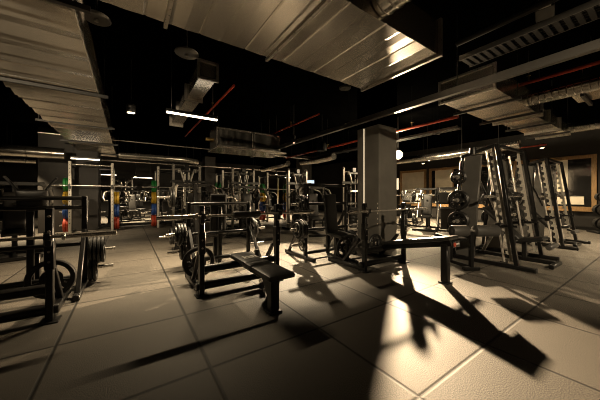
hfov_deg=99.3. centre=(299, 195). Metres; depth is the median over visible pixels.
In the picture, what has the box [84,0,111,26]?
ceiling speaker
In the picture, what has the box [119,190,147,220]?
machine
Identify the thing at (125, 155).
spiral duct
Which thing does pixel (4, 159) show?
spiral duct
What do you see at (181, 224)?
weight plate
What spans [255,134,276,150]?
grille
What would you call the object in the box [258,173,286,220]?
power rack
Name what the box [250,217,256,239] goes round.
weight plate
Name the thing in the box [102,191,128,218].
machine
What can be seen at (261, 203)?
bumper plate
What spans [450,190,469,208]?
weight plate
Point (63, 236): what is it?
barbell
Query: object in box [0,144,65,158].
spiral duct
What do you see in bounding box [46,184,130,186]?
barbell
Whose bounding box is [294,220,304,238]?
weight plate
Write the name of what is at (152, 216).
bumper plate
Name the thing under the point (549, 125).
duct
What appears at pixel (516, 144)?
flexible duct
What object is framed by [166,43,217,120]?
strip light
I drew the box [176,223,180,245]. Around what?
weight plate
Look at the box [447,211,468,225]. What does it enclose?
weight plate
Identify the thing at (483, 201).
weight plate
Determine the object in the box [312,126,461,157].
pipe
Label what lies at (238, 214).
pad
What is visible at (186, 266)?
weight plate
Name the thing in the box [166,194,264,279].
press
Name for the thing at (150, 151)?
strip light
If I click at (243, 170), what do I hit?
tower
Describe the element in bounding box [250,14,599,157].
channel
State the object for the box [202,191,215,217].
machine
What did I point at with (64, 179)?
bumper plate
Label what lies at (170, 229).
weight plate
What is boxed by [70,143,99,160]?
strip light
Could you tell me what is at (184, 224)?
weight plate
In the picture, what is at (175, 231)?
weight plate
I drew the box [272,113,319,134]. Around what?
pipe
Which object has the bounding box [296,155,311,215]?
column
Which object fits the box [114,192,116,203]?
bumper plate
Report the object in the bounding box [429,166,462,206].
window
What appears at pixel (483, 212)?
weight plate
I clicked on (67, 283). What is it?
weight plate
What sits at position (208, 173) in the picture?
column
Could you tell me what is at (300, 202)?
weight plate
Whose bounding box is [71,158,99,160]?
diffuser
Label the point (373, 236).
weight plate
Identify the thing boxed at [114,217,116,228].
bumper plate
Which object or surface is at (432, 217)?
baseboard
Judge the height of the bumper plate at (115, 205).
0.450 m
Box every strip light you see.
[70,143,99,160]
[133,151,151,177]
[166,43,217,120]
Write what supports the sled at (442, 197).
on the floor
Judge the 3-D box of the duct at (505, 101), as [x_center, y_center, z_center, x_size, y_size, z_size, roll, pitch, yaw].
[3.743,-2.126,4.913,2.440,1.048,1.060,0,0,-34]
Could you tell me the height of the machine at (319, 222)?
1.550 m
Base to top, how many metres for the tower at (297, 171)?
2.285 m
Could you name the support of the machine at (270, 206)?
on the floor
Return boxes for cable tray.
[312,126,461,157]
[459,0,599,66]
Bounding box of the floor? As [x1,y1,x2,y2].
[0,209,599,399]
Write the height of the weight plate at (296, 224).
0.280 m
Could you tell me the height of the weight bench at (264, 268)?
1.129 m
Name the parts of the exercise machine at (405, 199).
backrest, frame, foot plate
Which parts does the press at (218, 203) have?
seat post, backrest, post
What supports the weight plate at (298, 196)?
on the press at (331, 227)
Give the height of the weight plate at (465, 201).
0.379 m
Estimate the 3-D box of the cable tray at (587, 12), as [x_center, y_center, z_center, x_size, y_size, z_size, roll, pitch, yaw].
[3.490,-2.165,1.299,0.340,0.970,4.850,0,0,-34]
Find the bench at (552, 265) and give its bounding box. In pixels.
[475,206,561,269]
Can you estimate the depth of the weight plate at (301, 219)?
4.87 m
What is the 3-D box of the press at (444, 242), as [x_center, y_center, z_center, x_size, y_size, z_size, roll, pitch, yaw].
[1.596,0.684,4.394,1.220,1.129,2.080,0,0,-34]
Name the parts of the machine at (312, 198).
backrest, seat, frame, lever arm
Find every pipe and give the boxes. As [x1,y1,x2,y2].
[184,84,234,136]
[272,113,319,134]
[286,115,458,158]
[519,144,546,148]
[520,50,599,85]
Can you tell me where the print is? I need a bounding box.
[241,255,254,258]
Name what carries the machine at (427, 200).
on the floor
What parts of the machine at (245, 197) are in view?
lever arm, backrest, frame, lever arm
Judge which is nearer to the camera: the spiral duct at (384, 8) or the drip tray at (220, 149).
the spiral duct at (384, 8)
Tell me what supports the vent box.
hanging from the ceiling
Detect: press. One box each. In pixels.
[0,176,114,301]
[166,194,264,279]
[285,183,357,263]
[328,202,459,284]
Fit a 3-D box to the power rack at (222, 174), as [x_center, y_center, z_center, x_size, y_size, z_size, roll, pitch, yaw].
[-3.201,0.048,11.989,1.720,2.395,1.122,0,0,-34]
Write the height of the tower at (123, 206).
2.285 m
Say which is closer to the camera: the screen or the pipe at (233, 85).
the pipe at (233, 85)
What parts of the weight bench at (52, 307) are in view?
foot plate, rail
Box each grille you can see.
[220,129,251,147]
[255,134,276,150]
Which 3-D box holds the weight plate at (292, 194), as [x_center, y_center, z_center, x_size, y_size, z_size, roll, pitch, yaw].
[-0.245,0.030,8.865,0.048,0.380,0.380,0,0,-14]
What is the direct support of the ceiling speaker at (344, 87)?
hanging from the ceiling
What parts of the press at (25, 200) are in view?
handle, post, seat, seat post, handle, rail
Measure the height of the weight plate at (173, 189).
0.449 m
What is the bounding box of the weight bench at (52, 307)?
[0,208,71,326]
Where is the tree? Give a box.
[586,230,599,233]
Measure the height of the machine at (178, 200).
1.550 m
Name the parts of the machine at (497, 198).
panel, rail, rail, guide rod, panel, catch plate, rail, guide rod, rail, catch plate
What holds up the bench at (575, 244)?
on the floor
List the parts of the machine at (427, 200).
lever arm, frame, seat, backrest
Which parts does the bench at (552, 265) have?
backrest, frame, seat post, seat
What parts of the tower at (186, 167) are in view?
arm, arm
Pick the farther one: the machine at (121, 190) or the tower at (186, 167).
the machine at (121, 190)
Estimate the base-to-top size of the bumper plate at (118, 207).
0.450 m
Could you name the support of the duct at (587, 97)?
hanging from the ceiling
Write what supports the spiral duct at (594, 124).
hanging from the ceiling
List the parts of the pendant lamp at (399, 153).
stem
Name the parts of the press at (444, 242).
rail, storage post, storage post, rail, leg, foot plate, badge plate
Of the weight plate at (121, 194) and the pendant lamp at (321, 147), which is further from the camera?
the weight plate at (121, 194)
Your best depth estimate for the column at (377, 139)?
5.89 m
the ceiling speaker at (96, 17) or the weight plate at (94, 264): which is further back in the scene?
the weight plate at (94, 264)
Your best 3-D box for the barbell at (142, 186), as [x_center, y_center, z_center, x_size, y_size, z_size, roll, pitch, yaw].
[-4.997,-0.339,10.145,2.202,0.071,0.072,0,0,-34]
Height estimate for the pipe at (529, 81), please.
0.608 m
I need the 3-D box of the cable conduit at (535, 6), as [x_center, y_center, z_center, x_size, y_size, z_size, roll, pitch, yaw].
[3.211,-2.231,1.141,0.080,0.838,4.700,0,0,-34]
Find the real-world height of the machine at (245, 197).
1.550 m
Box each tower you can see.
[115,177,136,218]
[171,164,206,227]
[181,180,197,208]
[228,167,260,232]
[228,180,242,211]
[282,168,310,229]
[338,167,357,231]
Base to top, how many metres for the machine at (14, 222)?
1.550 m
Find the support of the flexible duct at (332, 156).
hanging from the ceiling
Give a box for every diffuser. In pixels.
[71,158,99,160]
[166,111,216,120]
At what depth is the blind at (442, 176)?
13.66 m
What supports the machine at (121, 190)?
on the floor
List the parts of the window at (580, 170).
pane, sill, radiator panel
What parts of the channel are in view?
hanger rod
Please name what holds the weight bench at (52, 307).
on the floor
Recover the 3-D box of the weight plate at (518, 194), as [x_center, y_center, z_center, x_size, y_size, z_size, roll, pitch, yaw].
[5.651,0.080,6.730,0.049,0.380,0.380,0,0,-35]
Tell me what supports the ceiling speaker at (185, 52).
hanging from the ceiling
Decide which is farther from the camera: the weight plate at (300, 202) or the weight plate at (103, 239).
the weight plate at (300, 202)
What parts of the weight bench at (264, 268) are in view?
rail, foot plate, storage post, foot plate, leg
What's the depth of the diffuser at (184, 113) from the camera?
4.61 m
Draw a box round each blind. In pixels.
[435,169,451,202]
[557,160,567,191]
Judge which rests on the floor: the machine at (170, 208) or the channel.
the machine at (170, 208)
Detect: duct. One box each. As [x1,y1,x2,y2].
[0,0,118,156]
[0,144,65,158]
[0,156,36,163]
[100,0,442,91]
[119,143,198,164]
[169,58,218,127]
[260,157,289,171]
[299,137,335,164]
[371,0,411,16]
[397,125,520,163]
[438,49,542,125]
[502,108,570,139]
[528,36,599,105]
[566,119,599,132]
[572,40,599,105]
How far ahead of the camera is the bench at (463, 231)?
4.25 m
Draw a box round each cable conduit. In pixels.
[37,131,309,159]
[101,159,285,171]
[455,0,558,46]
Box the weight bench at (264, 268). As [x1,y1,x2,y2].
[185,204,294,315]
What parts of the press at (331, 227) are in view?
rail, post, backrest, seat post, rail, seat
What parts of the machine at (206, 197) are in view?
backrest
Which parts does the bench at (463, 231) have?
seat post, seat, rail, post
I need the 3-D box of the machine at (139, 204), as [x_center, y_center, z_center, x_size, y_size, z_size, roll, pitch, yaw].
[-9.114,0.465,14.591,1.305,1.550,1.720,0,0,33]
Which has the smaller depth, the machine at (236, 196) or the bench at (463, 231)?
the bench at (463, 231)
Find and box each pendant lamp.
[317,141,326,151]
[397,117,402,159]
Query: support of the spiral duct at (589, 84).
hanging from the ceiling
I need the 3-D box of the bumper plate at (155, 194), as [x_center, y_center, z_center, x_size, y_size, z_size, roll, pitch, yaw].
[-5.749,0.070,10.114,0.081,0.450,0.450,0,0,-34]
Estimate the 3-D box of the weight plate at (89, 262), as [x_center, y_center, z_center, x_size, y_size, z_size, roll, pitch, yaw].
[-3.003,1.030,3.668,0.048,0.379,0.379,0,0,-34]
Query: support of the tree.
on the floor
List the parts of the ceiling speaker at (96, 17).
stem, dish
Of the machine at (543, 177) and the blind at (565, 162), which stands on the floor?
the machine at (543, 177)
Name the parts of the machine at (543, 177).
panel, rail, panel, guide rod, rail, rail, catch plate, guide rod, rail, catch plate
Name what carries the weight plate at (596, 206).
on the tree
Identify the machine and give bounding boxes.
[0,181,61,262]
[0,187,37,232]
[101,189,130,224]
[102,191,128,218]
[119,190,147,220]
[127,191,150,218]
[142,189,181,221]
[157,183,232,248]
[160,191,186,219]
[162,191,181,215]
[182,190,210,218]
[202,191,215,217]
[225,185,272,242]
[226,190,242,217]
[265,191,276,214]
[285,187,330,236]
[300,189,321,225]
[406,188,443,231]
[452,143,559,273]
[487,187,516,233]
[509,158,590,250]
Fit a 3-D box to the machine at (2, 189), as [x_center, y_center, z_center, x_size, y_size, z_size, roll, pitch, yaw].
[-10.113,0.465,9.092,1.720,1.550,1.305,0,0,-34]
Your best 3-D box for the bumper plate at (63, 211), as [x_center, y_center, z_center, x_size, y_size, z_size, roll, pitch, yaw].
[-7.845,0.530,8.520,0.081,0.450,0.450,0,0,-34]
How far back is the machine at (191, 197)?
6.36 m
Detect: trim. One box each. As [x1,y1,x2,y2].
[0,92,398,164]
[106,217,257,225]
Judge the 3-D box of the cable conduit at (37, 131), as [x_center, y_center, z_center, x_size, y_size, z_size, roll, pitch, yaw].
[-2.853,-2.166,9.595,10.000,0.969,0.040,0,0,-34]
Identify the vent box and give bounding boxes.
[535,0,554,22]
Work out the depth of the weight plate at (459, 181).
4.99 m
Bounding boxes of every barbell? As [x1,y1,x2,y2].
[0,230,116,241]
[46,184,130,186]
[142,186,202,188]
[156,210,314,220]
[348,207,428,213]
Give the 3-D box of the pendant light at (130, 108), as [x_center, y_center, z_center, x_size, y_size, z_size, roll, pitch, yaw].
[-3.280,-2.130,4.952,0.150,1.040,0.150,0,0,-34]
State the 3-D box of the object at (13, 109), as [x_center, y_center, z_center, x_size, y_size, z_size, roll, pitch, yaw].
[-2.634,-2.300,10.165,20.800,0.700,0.450,0,0,-34]
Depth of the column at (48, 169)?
9.01 m
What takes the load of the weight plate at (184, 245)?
on the press at (218, 203)
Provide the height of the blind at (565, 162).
1.250 m
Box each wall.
[0,156,295,218]
[312,129,599,226]
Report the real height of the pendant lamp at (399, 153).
1.457 m
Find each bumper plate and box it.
[62,178,66,190]
[62,191,66,204]
[62,205,66,218]
[62,219,65,231]
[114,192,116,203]
[114,204,116,216]
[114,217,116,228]
[117,204,119,216]
[151,192,153,202]
[151,204,153,214]
[151,215,153,226]
[154,192,156,202]
[259,202,263,210]
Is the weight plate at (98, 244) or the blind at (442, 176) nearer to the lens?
the weight plate at (98, 244)
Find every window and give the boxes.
[400,169,425,205]
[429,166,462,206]
[478,161,516,207]
[521,154,596,211]
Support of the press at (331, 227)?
on the floor
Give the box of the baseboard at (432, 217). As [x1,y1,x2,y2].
[318,209,599,230]
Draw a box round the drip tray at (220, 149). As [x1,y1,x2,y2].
[208,145,285,157]
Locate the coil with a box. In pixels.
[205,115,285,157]
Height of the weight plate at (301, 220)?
0.380 m
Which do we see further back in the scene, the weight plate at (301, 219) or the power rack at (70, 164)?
the power rack at (70, 164)
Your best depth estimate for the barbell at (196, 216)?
3.14 m
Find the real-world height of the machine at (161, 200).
1.550 m
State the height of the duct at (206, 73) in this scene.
0.290 m
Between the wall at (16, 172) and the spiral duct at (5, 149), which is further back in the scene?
the wall at (16, 172)
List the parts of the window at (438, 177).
pane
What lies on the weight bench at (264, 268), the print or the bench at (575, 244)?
the print
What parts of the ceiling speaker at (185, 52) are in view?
stem, dish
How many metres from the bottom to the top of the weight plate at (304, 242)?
0.280 m
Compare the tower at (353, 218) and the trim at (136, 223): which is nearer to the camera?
the tower at (353, 218)
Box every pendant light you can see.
[126,60,135,113]
[134,143,136,176]
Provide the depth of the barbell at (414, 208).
4.31 m
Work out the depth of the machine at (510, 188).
8.95 m
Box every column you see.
[38,127,100,232]
[202,156,214,214]
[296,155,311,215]
[357,81,396,247]
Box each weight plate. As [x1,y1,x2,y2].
[23,259,76,298]
[88,237,92,260]
[88,261,92,280]
[92,237,96,262]
[92,259,97,280]
[96,236,100,262]
[100,236,105,261]
[120,191,124,201]
[168,189,172,205]
[169,228,172,244]
[171,188,175,206]
[173,226,177,242]
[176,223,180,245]
[179,245,183,259]
[180,223,183,244]
[182,223,186,244]
[182,247,214,277]
[183,244,186,254]
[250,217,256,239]
[252,190,259,203]
[291,191,294,201]
[292,222,300,236]
[294,198,302,210]
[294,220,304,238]
[296,195,306,209]
[296,220,306,238]
[297,195,308,209]
[298,239,306,251]
[301,219,308,238]
[336,237,351,257]
[343,230,354,244]
[369,234,381,247]
[447,190,468,209]
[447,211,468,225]
[450,170,465,183]
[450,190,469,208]
[450,211,469,225]
[453,170,466,183]
[481,194,488,205]
[481,211,487,222]
[508,177,520,186]
[508,192,522,205]
[510,207,523,221]
[594,204,599,214]
[594,218,599,228]
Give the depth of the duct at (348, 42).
2.76 m
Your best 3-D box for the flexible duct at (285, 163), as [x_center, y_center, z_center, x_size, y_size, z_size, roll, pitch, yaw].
[-1.398,-2.027,13.895,0.316,1.246,2.620,0,0,-38]
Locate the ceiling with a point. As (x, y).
(263, 90)
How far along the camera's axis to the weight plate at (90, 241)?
3.53 m
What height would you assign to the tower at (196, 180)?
2.285 m
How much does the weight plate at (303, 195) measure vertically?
0.379 m
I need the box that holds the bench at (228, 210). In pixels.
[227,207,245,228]
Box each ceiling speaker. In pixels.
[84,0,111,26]
[175,30,198,59]
[339,83,350,90]
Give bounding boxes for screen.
[304,156,313,183]
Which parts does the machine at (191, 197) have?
lever arm, frame, backrest, lever arm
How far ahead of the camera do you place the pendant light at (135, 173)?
12.61 m
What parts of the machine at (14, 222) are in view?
seat, backrest, frame, lever arm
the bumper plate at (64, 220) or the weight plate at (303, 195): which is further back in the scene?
the bumper plate at (64, 220)
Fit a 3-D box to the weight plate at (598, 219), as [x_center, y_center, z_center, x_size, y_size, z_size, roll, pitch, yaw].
[10.190,0.930,8.617,0.379,0.379,0.048,0,0,22]
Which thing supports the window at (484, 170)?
in the wall at (583, 142)
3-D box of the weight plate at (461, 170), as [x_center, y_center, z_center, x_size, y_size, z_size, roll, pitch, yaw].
[3.138,-0.370,5.035,0.044,0.279,0.280,0,0,-35]
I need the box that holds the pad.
[232,211,260,217]
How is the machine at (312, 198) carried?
on the floor
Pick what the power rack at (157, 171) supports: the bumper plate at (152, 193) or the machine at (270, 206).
the bumper plate at (152, 193)
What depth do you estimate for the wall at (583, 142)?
12.15 m
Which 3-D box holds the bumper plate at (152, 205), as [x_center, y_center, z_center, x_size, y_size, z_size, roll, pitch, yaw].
[-5.815,0.530,10.070,0.081,0.450,0.450,0,0,-34]
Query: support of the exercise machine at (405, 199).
on the floor
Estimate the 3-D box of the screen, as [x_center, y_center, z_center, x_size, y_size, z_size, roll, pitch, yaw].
[0.557,-1.675,15.089,0.620,1.950,0.044,0,0,-17]
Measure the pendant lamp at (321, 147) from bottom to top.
1.180 m
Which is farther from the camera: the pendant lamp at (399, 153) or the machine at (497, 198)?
the pendant lamp at (399, 153)
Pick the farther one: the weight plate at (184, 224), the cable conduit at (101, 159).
the cable conduit at (101, 159)
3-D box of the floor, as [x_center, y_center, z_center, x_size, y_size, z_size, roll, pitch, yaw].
[-1.852,1.250,9.004,21.000,0.001,24.000,0,0,-34]
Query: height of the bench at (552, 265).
1.031 m
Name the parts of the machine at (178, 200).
backrest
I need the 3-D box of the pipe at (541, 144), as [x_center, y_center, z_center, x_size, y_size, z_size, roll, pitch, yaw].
[6.428,-2.188,11.573,0.057,0.924,7.000,0,0,-34]
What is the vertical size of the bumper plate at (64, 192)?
0.450 m
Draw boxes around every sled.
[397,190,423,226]
[428,187,461,236]
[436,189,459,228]
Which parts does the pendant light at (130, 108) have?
stem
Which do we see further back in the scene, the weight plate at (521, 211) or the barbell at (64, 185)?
the barbell at (64, 185)
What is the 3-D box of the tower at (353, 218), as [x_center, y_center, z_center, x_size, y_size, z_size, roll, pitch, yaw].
[2.026,0.108,9.026,1.100,2.285,1.170,0,0,-17]
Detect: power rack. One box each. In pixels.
[59,161,122,232]
[149,166,189,227]
[216,170,247,220]
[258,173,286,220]
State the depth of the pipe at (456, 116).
6.18 m
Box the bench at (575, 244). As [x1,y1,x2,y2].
[530,211,581,246]
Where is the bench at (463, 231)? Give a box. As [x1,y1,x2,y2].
[435,225,500,270]
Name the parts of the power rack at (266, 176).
peg post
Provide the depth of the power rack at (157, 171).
10.49 m
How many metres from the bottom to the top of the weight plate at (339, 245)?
0.379 m
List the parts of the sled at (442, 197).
post, rail, frame, backrest, foot plate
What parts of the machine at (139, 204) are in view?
backrest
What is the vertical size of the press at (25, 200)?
1.504 m
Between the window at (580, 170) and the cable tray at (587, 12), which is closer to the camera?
the cable tray at (587, 12)
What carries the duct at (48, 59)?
hanging from the ceiling
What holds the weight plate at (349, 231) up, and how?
on the press at (331, 227)
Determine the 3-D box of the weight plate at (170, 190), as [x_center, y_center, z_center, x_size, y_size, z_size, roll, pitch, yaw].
[-2.956,0.030,5.822,0.049,0.380,0.380,0,0,-35]
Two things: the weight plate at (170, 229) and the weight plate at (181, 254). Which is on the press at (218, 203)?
the weight plate at (181, 254)
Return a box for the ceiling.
[0,0,599,167]
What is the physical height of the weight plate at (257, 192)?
0.449 m
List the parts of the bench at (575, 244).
backrest, seat, frame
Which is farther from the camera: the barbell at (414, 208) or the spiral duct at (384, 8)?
the barbell at (414, 208)
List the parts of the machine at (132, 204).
backrest, frame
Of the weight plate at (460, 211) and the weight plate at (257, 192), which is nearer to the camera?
the weight plate at (460, 211)
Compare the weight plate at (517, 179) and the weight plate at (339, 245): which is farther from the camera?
the weight plate at (517, 179)

